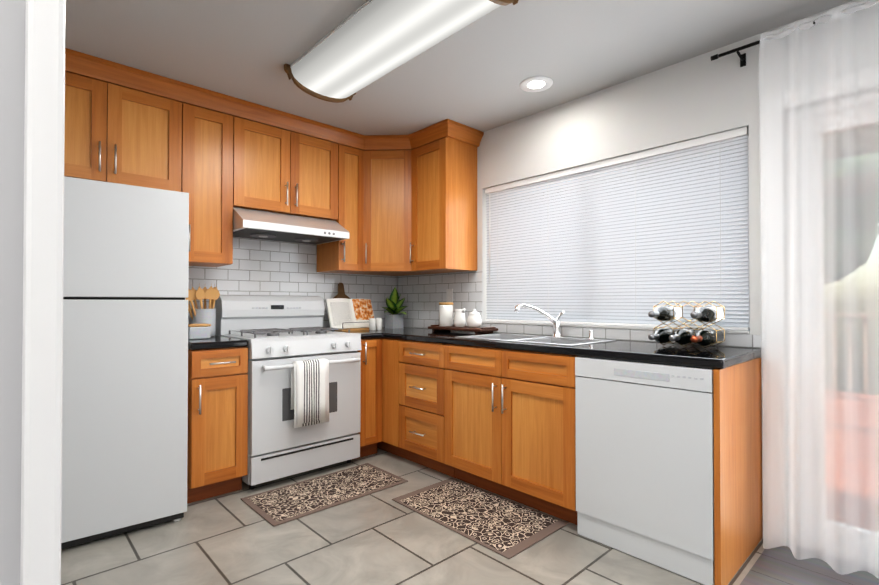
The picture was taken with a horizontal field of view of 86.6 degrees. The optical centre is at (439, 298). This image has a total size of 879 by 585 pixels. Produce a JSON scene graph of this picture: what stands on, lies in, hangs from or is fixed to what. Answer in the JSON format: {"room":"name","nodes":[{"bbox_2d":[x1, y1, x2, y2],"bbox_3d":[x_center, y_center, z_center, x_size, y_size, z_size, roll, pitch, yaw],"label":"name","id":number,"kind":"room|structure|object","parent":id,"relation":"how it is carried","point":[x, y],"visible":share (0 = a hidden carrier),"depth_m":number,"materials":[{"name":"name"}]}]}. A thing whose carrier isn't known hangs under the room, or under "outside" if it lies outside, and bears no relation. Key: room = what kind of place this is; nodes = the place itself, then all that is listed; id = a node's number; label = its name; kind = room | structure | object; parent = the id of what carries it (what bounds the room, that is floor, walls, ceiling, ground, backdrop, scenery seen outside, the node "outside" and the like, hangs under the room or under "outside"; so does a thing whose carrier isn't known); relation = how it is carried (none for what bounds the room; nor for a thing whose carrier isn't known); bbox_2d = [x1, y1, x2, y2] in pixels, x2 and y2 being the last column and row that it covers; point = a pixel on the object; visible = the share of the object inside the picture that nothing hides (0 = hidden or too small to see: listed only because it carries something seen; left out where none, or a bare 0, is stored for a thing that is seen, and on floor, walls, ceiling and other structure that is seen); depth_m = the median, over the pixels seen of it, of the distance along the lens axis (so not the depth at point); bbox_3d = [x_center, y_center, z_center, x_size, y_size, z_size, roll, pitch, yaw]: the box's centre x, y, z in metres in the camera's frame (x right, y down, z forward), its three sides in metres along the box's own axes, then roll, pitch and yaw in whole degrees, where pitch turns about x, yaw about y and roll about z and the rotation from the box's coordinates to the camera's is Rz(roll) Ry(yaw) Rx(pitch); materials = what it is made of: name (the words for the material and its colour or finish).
{"room":"kitchen","nodes":[
{"label":"kitchen","id":0,"kind":"room"},
{"bbox_2d":[0,0,65,584],"bbox_3d":[-0.695,-0.090,0.093,0.954,2.440,0.210,1,-1,-43],"label":"wall","id":1,"kind":"structure","parent":0,"point":[32,89],"depth_m":0.33,"materials":[{"name":"grey paint"}]},
{"bbox_2d":[64,64,183,191],"bbox_3d":[-1.930,-0.919,2.670,0.738,0.570,0.338,1,-1,-43],"label":"upper cabinet","id":2,"kind":"object","parent":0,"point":[127,132],"depth_m":2.59,"materials":[{"name":"brown wood"}]},
{"bbox_2d":[184,96,247,266],"bbox_3d":[-1.551,-0.710,3.023,0.438,0.980,0.338,1,-1,-43],"label":"upper cabinet","id":3,"kind":"object","parent":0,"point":[215,136],"depth_m":2.93,"materials":[{"name":"brown wood"}]},
{"bbox_2d":[248,112,327,219],"bbox_3d":[-1.160,-0.896,3.390,0.768,0.600,0.338,1,-1,-43],"label":"upper cabinet","id":4,"kind":"object","parent":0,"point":[288,164],"depth_m":3.25,"materials":[{"name":"brown wood"}]},
{"bbox_2d":[233,207,348,244],"bbox_3d":[-1.105,-0.508,3.326,0.762,0.174,0.502,1,-1,-43],"label":"range hood","id":5,"kind":"object","parent":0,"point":[260,225],"visible":0.98,"depth_m":3.18,"materials":[{"name":"silver metal"}]},
{"bbox_2d":[188,237,397,327],"bbox_3d":[-1.094,-0.169,3.674,1.922,0.848,0.006,1,-1,-43],"label":"tile backsplash","id":6,"kind":"structure","parent":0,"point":[262,267],"depth_m":3.57,"materials":[{"name":"white tile"}]},
{"bbox_2d":[317,136,367,274],"bbox_3d":[-0.788,-0.703,3.708,0.348,0.980,0.380,1,-1,-43],"label":"upper cabinet","id":7,"kind":"object","parent":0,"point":[342,256],"depth_m":3.59,"materials":[{"name":"brown wood"}]},
{"bbox_2d":[65,0,852,134],"bbox_3d":[-0.183,-1.341,0.983,4.620,0.080,5.520,1,-1,-43],"label":"ceiling","id":8,"kind":"structure","parent":0,"point":[475,74],"depth_m":2.39,"materials":[{"name":"grey paint"}]},
{"bbox_2d":[284,0,518,102],"bbox_3d":[-0.255,-1.225,2.252,0.450,0.124,1.275,1,-1,-43],"label":"ceiling light fixture","id":9,"kind":"object","parent":8,"relation":"attached to","point":[368,42],"visible":1,"depth_m":2.19,"materials":[{"name":"white plastic"}]},
{"bbox_2d":[520,76,552,91],"bbox_3d":[0.578,-1.279,2.789,0.196,0.006,0.196,1,-1,-43],"label":"recessed light","id":10,"kind":"object","parent":8,"relation":"in","point":[536,83],"visible":1,"depth_m":2.78,"materials":[{"name":"white"}]},
{"bbox_2d":[61,448,878,584],"bbox_3d":[-0.183,1.179,0.957,4.620,0.080,5.520,1,-1,-43],"label":"floor","id":11,"kind":"structure","parent":0,"point":[381,537],"depth_m":2.09,"materials":[{"name":"tile"}]},
{"bbox_2d":[61,176,188,548],"bbox_3d":[-1.754,0.302,2.448,0.665,1.704,0.753,0,-1,-39],"label":"refrigerator","id":12,"kind":"object","parent":11,"relation":"on","point":[125,372],"visible":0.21,"depth_m":2.25,"materials":[{"name":"white metal"}]},
{"bbox_2d":[187,347,247,503],"bbox_3d":[-1.463,0.724,2.892,0.308,0.868,0.628,1,-1,-43],"label":"base cabinet","id":13,"kind":"object","parent":11,"relation":"on","point":[217,459],"depth_m":2.66,"materials":[{"name":"brown wood"}]},
{"bbox_2d":[188,335,247,349],"bbox_3d":[-1.462,0.268,2.893,0.313,0.040,0.634,1,-1,-43],"label":"countertop","id":14,"kind":"structure","parent":13,"relation":"on","point":[215,342],"depth_m":2.68,"materials":[{"name":"black stone"}]},
{"bbox_2d":[188,323,210,339],"bbox_3d":[-1.492,0.203,2.872,0.126,0.090,0.126,1,-1,-43],"label":"box","id":15,"kind":"object","parent":14,"relation":"on","point":[198,331],"visible":0.77,"depth_m":2.82,"materials":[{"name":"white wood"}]},
{"bbox_2d":[186,284,219,336],"bbox_3d":[-1.567,0.075,3.042,0.245,0.349,0.146,1,-1,-43],"label":"utensil crock","id":16,"kind":"object","parent":14,"relation":"on","point":[204,315],"visible":0.73,"depth_m":3.02,"materials":[{"name":"grey ceramic"}]},
{"bbox_2d":[215,295,361,489],"bbox_3d":[-1.021,0.568,3.217,0.768,1.188,0.739,1,-1,-43],"label":"range","id":17,"kind":"object","parent":11,"relation":"on","point":[304,389],"visible":0.96,"depth_m":3.00,"materials":[{"name":"white metal"}]},
{"bbox_2d":[241,463,407,526],"bbox_3d":[-0.671,1.154,2.815,0.875,0.007,0.450,1,-1,-43],"label":"area rug","id":18,"kind":"object","parent":11,"relation":"on","point":[281,505],"visible":0.98,"depth_m":2.75,"materials":[{"name":"brown fabric"}]},
{"bbox_2d":[352,338,382,459],"bbox_3d":[-0.700,0.732,3.606,0.220,0.868,0.628,1,-1,-43],"label":"base cabinet","id":19,"kind":"object","parent":11,"relation":"on","point":[370,432],"depth_m":3.39,"materials":[{"name":"brown wood"}]},
{"bbox_2d":[330,330,379,339],"bbox_3d":[-0.717,0.275,3.586,0.170,0.040,0.641,1,-1,-43],"label":"countertop","id":20,"kind":"structure","parent":19,"relation":"on","point":[365,334],"depth_m":3.41,"materials":[{"name":"black stone"}]},
{"bbox_2d":[334,283,350,298],"bbox_3d":[-0.806,0.064,3.868,0.250,0.388,0.071,1,-1,-43],"label":"cutting board","id":21,"kind":"object","parent":20,"relation":"on","point":[341,293],"visible":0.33,"depth_m":3.87,"materials":[{"name":"brown wood"}]},
{"bbox_2d":[369,318,375,330],"bbox_3d":[-0.536,0.207,3.738,0.055,0.099,0.055,1,-1,-43],"label":"salt shaker","id":22,"kind":"object","parent":20,"relation":"on","point":[372,324],"visible":1,"depth_m":3.71,"materials":[{"name":"white ceramic"}]},
{"bbox_2d":[377,338,396,454],"bbox_3d":[-0.130,0.732,3.591,0.628,0.868,0.208,1,-1,-43],"label":"base cabinet","id":23,"kind":"object","parent":11,"relation":"on","point":[389,346],"depth_m":3.39,"materials":[{"name":"brown wood"}]},
{"bbox_2d":[397,340,516,476],"bbox_3d":[0.123,0.729,3.320,0.628,0.868,0.533,1,-1,-43],"label":"base cabinet","id":24,"kind":"object","parent":11,"relation":"on","point":[424,369],"depth_m":3.07,"materials":[{"name":"brown wood"}]},
{"bbox_2d":[376,304,763,368],"bbox_3d":[0.353,0.239,3.067,0.646,0.409,2.860,1,-1,-43],"label":"countertop","id":25,"kind":"structure","parent":24,"relation":"on","point":[715,357],"depth_m":2.41,"materials":[{"name":"black stone"}]},
{"bbox_2d":[325,298,373,330],"bbox_3d":[-0.699,0.128,3.782,0.420,0.258,0.156,1,-1,-43],"label":"cookbook stand","id":26,"kind":"object","parent":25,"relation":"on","point":[356,314],"visible":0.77,"depth_m":3.76,"materials":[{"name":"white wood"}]},
{"bbox_2d":[376,318,381,329],"bbox_3d":[-0.495,0.208,3.804,0.055,0.099,0.055,1,-1,-43],"label":"pepper shaker","id":27,"kind":"object","parent":25,"relation":"on","point":[378,323],"visible":0.9,"depth_m":3.78,"materials":[{"name":"white ceramic"}]},
{"bbox_2d":[382,287,407,328],"bbox_3d":[-0.383,0.078,4.006,0.209,0.363,0.256,1,-1,-43],"label":"potted plant","id":28,"kind":"object","parent":25,"relation":"on","point":[394,319],"visible":1,"depth_m":4.05,"materials":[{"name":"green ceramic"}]},
{"bbox_2d":[428,325,497,333],"bbox_3d":[0.168,0.232,3.527,0.200,0.046,0.550,1,-1,-43],"label":"serving tray","id":29,"kind":"object","parent":25,"relation":"on","point":[482,330],"visible":0.85,"depth_m":3.39,"materials":[{"name":"brown wood"}]},
{"bbox_2d":[439,302,452,326],"bbox_3d":[0.052,0.125,3.666,0.114,0.188,0.114,1,-1,-43],"label":"canister","id":30,"kind":"object","parent":29,"relation":"on","point":[445,314],"visible":1,"depth_m":3.62,"materials":[{"name":"white ceramic"}]},
{"bbox_2d":[452,308,465,326],"bbox_3d":[0.146,0.146,3.559,0.094,0.145,0.141,1,-1,-43],"label":"jug","id":31,"kind":"object","parent":29,"relation":"on","point":[459,318],"visible":0.98,"depth_m":3.51,"materials":[{"name":"white ceramic"}]},
{"bbox_2d":[467,309,481,327],"bbox_3d":[0.257,0.147,3.440,0.110,0.140,0.110,1,-1,-43],"label":"sugar bowl","id":32,"kind":"object","parent":29,"relation":"on","point":[474,319],"visible":1,"depth_m":3.40,"materials":[{"name":"white ceramic"}]},
{"bbox_2d":[457,333,615,345],"bbox_3d":[0.563,0.343,2.854,0.484,0.197,0.844,1,-1,-43],"label":"sink basin","id":33,"kind":"object","parent":25,"relation":"in","point":[556,339],"depth_m":2.90,"materials":[{"name":"silver metal"}]},
{"bbox_2d":[515,304,593,338],"bbox_3d":[0.712,0.141,2.886,0.283,0.216,0.413,1,-1,-43],"label":"tap","id":34,"kind":"object","parent":25,"relation":"on","point":[556,332],"depth_m":2.97,"materials":[{"name":"silver metal"}]},
{"bbox_2d":[648,301,724,347],"bbox_3d":[1.219,0.126,2.324,0.310,0.228,0.295,1,-1,-43],"label":"wine rack","id":35,"kind":"object","parent":25,"relation":"on","point":[690,335],"visible":0.98,"depth_m":2.29,"materials":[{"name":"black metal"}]},
{"bbox_2d":[392,478,568,558],"bbox_3d":[0.193,1.151,2.528,0.485,0.007,0.850,1,-1,-43],"label":"area rug","id":36,"kind":"object","parent":11,"relation":"on","point":[506,528],"visible":0.98,"depth_m":2.45,"materials":[{"name":"brown fabric"}]},
{"bbox_2d":[453,362,576,524],"bbox_3d":[0.577,0.808,2.834,0.628,0.699,0.929,1,-1,-43],"label":"base cabinet","id":37,"kind":"object","parent":11,"relation":"on","point":[501,422],"depth_m":2.55,"materials":[{"name":"brown wood"}]},
{"bbox_2d":[575,357,714,584],"bbox_3d":[1.074,0.719,2.247,0.570,0.866,0.602,1,-1,-43],"label":"dishwasher","id":38,"kind":"object","parent":11,"relation":"on","point":[644,461],"visible":0.85,"depth_m":2.02,"materials":[{"name":"white metal"}]},
{"bbox_2d":[408,0,878,544],"bbox_3d":[1.446,-0.065,2.493,0.160,2.440,5.520,1,-1,-43],"label":"wall","id":39,"kind":"structure","parent":0,"point":[696,96],"depth_m":2.56,"materials":[{"name":"paint"}]},
{"bbox_2d":[360,135,439,275],"bbox_3d":[-0.399,-0.701,3.875,0.652,0.980,0.666,1,-1,-43],"label":"upper cabinet","id":40,"kind":"object","parent":39,"relation":"attached to","point":[399,205],"depth_m":3.68,"materials":[{"name":"brown wood"}]},
{"bbox_2d":[412,128,479,272],"bbox_3d":[0.001,-0.703,3.646,0.380,0.980,0.448,1,-1,-43],"label":"upper cabinet","id":41,"kind":"object","parent":39,"relation":"attached to","point":[444,164],"depth_m":3.51,"materials":[{"name":"brown wood"}]},
{"bbox_2d":[398,270,762,347],"bbox_3d":[0.586,0.014,3.289,0.006,0.473,2.848,1,-1,-43],"label":"tile backsplash","id":42,"kind":"structure","parent":39,"relation":"attached to","point":[423,295],"depth_m":3.70,"materials":[{"name":"white tile"}]},
{"bbox_2d":[446,289,452,301],"bbox_3d":[0.082,-0.019,3.818,0.006,0.115,0.070,1,-1,-43],"label":"electrical outlet plate","id":43,"kind":"object","parent":42,"relation":"attached to","point":[449,295],"visible":0.85,"depth_m":3.81,"materials":[{"name":"white plastic"}]},
{"bbox_2d":[482,136,749,333],"bbox_3d":[0.968,-0.335,2.973,0.137,1.030,1.750,1,-1,-43],"label":"window","id":44,"kind":"structure","parent":39,"relation":"in","point":[625,327],"depth_m":2.74,"materials":[{"name":"white"}]},
{"bbox_2d":[485,127,749,329],"bbox_3d":[0.949,-0.343,2.956,0.044,1.012,1.726,1,-1,-43],"label":"window blinds","id":45,"kind":"object","parent":44,"relation":"attached to","point":[634,253],"visible":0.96,"depth_m":2.77,"materials":[{"name":"white plastic"}]},
{"bbox_2d":[711,0,878,578],"bbox_3d":[2.138,-0.054,1.521,0.156,2.373,2.235,1,-1,-43],"label":"curtain","id":46,"kind":"object","parent":39,"relation":"attached to","point":[852,526],"visible":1,"depth_m":2.01,"materials":[{"name":"white fabric"}]},
{"bbox_2d":[761,65,878,567],"bbox_3d":[2.290,0.083,1.556,0.146,2.125,2.010,1,-1,-43],"label":"door frame","id":47,"kind":"structure","parent":39,"relation":"attached to","point":[800,278],"depth_m":2.17,"materials":[{"name":"white"}]},
{"label":"outside","id":48,"kind":"structure","parent":0,"visible":0},
{"bbox_2d":[835,391,875,529],"bbox_3d":[4.048,1.247,3.681,5.279,0.080,11.000,1,-1,-43],"label":"deck","id":49,"kind":"object","parent":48,"point":[858,448],"depth_m":3.51,"materials":[{"name":"brown wood"}]},
{"bbox_2d":[503,124,878,214],"bbox_3d":[4.437,-0.063,3.716,1.920,2.539,10.500,1,-1,-43],"label":"pergola","id":50,"kind":"object","parent":49,"relation":"on","point":[860,149],"depth_m":3.72,"materials":[{"name":"brown plant"}]},
{"bbox_2d":[825,313,878,392],"bbox_3d":[6.030,0.701,5.541,0.090,1.030,11.000,1,-1,-43],"label":"fence","id":51,"kind":"object","parent":49,"relation":"on","point":[866,352],"depth_m":6.06,"materials":[{"name":"white"}]},
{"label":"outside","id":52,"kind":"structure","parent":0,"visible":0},
{"bbox_2d":[627,144,878,283],"bbox_3d":[10.038,-2.315,9.793,7.932,7.290,14.144,1,-1,-43],"label":"trees","id":53,"kind":"object","parent":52,"point":[853,212],"depth_m":9.13,"materials":[{"name":"green plant"}]}
]}

